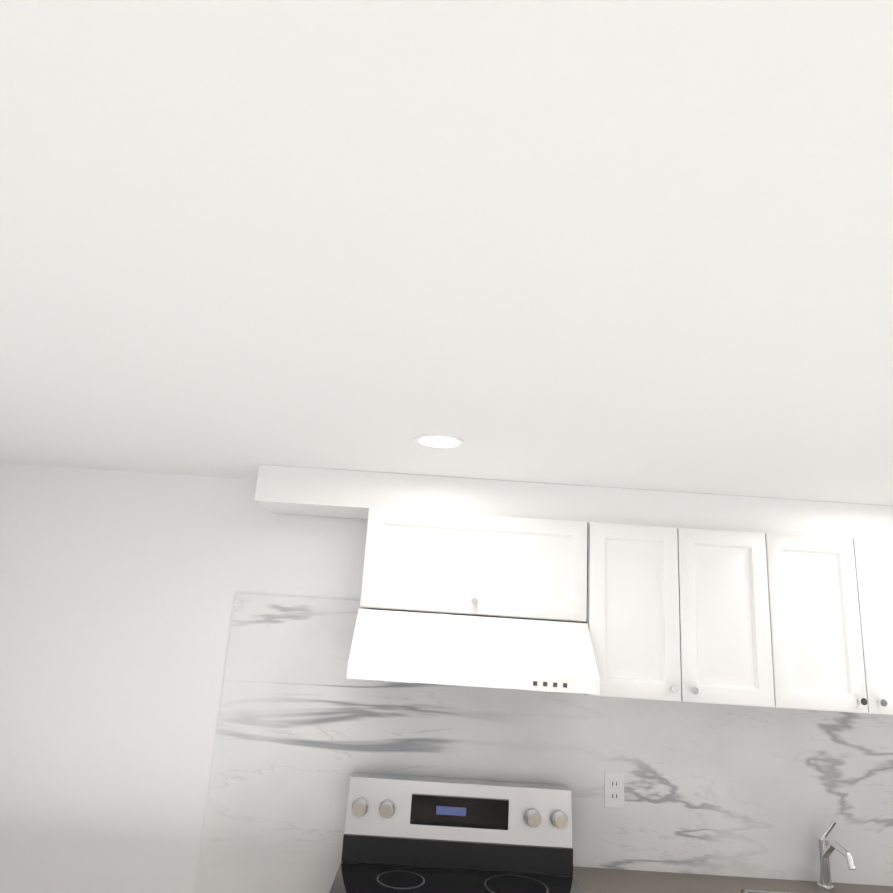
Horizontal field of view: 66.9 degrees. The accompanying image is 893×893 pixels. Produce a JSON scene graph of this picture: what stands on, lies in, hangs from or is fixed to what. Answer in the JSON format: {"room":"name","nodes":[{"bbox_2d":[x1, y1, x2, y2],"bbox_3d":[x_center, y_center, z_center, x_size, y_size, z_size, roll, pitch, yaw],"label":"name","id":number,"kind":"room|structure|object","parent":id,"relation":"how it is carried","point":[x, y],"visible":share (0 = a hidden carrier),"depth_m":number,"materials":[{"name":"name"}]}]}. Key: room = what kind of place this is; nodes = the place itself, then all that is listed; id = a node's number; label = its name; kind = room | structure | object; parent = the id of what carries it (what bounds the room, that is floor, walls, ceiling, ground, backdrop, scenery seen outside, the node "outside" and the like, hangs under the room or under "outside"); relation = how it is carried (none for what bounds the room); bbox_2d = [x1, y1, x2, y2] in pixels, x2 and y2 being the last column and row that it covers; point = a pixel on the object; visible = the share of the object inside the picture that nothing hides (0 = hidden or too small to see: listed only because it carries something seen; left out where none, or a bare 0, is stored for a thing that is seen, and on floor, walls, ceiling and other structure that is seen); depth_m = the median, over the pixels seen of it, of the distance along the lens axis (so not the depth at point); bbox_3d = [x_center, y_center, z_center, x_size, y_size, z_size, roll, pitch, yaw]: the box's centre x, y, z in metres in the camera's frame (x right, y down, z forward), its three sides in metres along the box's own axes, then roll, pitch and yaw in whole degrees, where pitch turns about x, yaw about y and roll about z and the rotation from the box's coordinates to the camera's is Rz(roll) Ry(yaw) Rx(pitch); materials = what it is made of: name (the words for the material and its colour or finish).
{"room":"kitchen","nodes":[
{"label":"kitchen","id":0,"kind":"room"},
{"bbox_2d":[0,463,367,892],"bbox_3d":[2.662,0.814,0.076,9.440,2.200,8.110,4,-15,0],"label":"wall","id":1,"kind":"structure","parent":0,"point":[119,590],"depth_m":2.50,"materials":[{"name":"paint"}]},
{"bbox_2d":[360,471,585,622],"bbox_3d":[0.100,0.371,2.450,0.758,0.466,0.318,4,-15,0],"label":"upper cabinet","id":2,"kind":"object","parent":1,"relation":"attached to","point":[434,544],"depth_m":2.30,"materials":[{"name":"white wood"}]},
{"bbox_2d":[347,609,599,694],"bbox_3d":[0.080,0.681,2.280,0.758,0.212,0.490,4,-15,0],"label":"range hood","id":3,"kind":"object","parent":2,"relation":"attached to","point":[473,651],"visible":1,"depth_m":2.10,"materials":[{"name":"white metal"}]},
{"bbox_2d":[195,593,892,892],"bbox_3d":[0.753,1.142,2.125,3.160,1.160,0.614,4,-15,0],"label":"backsplash","id":4,"kind":"structure","parent":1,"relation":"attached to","point":[306,727],"depth_m":2.42,"materials":[{"name":"white stone"}]},
{"bbox_2d":[604,771,623,807],"bbox_3d":[0.596,1.220,2.403,0.070,0.116,0.009,4,-15,0],"label":"electrical outlet","id":5,"kind":"object","parent":4,"relation":"attached to","point":[613,789],"visible":1,"depth_m":2.40,"materials":[{"name":"white plastic"}]},
{"bbox_2d":[584,486,781,707],"bbox_3d":[0.779,0.528,2.426,0.609,0.698,0.318,4,-15,0],"label":"upper cabinet","id":6,"kind":"object","parent":1,"relation":"attached to","point":[724,599],"depth_m":2.27,"materials":[{"name":"white wood"}]},
{"bbox_2d":[770,498,892,714],"bbox_3d":[1.386,0.569,2.429,0.609,0.698,0.318,4,-15,0],"label":"upper cabinet","id":7,"kind":"object","parent":1,"relation":"attached to","point":[833,561],"depth_m":2.28,"materials":[{"name":"white wood"}]},
{"bbox_2d":[0,0,892,505],"bbox_3d":[2.715,-0.007,0.342,9.600,0.775,8.370,4,-15,0],"label":"ceiling","id":8,"kind":"structure","parent":0,"point":[636,244],"depth_m":0.91,"materials":[{"name":"paint"}]},
{"bbox_2d":[415,433,462,447],"bbox_3d":[-0.021,-0.014,1.918,0.138,0.008,0.138,4,-15,0],"label":"recessed light","id":9,"kind":"object","parent":8,"relation":"in","point":[434,440],"visible":1,"depth_m":1.90,"materials":[{"name":"paint"}]},
{"bbox_3d":[2.589,1.937,-0.165,9.600,0.100,8.370,4,-15,0],"label":"floor","id":10,"kind":"structure","parent":0,"visible":0},
{"bbox_2d":[329,772,581,892],"bbox_3d":[0.019,1.652,1.906,0.764,1.172,0.688,4,-15,0],"label":"stove","id":11,"kind":"object","parent":10,"relation":"on","point":[410,834],"visible":1,"depth_m":2.24,"materials":[{"name":"silver metal"}]},
{"bbox_2d":[573,820,892,892],"bbox_3d":[1.339,1.772,1.961,1.884,1.133,0.616,4,-15,0],"label":"countertop","id":12,"kind":"structure","parent":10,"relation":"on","point":[595,880],"depth_m":2.26,"materials":[{"name":"brown stone"}]},
{"bbox_2d":[815,820,856,892],"bbox_3d":[1.287,1.363,2.222,0.067,0.219,0.201,4,-15,0],"label":"faucet","id":13,"kind":"object","parent":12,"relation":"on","point":[825,849],"depth_m":2.27,"materials":[{"name":"silver metal"}]}
]}

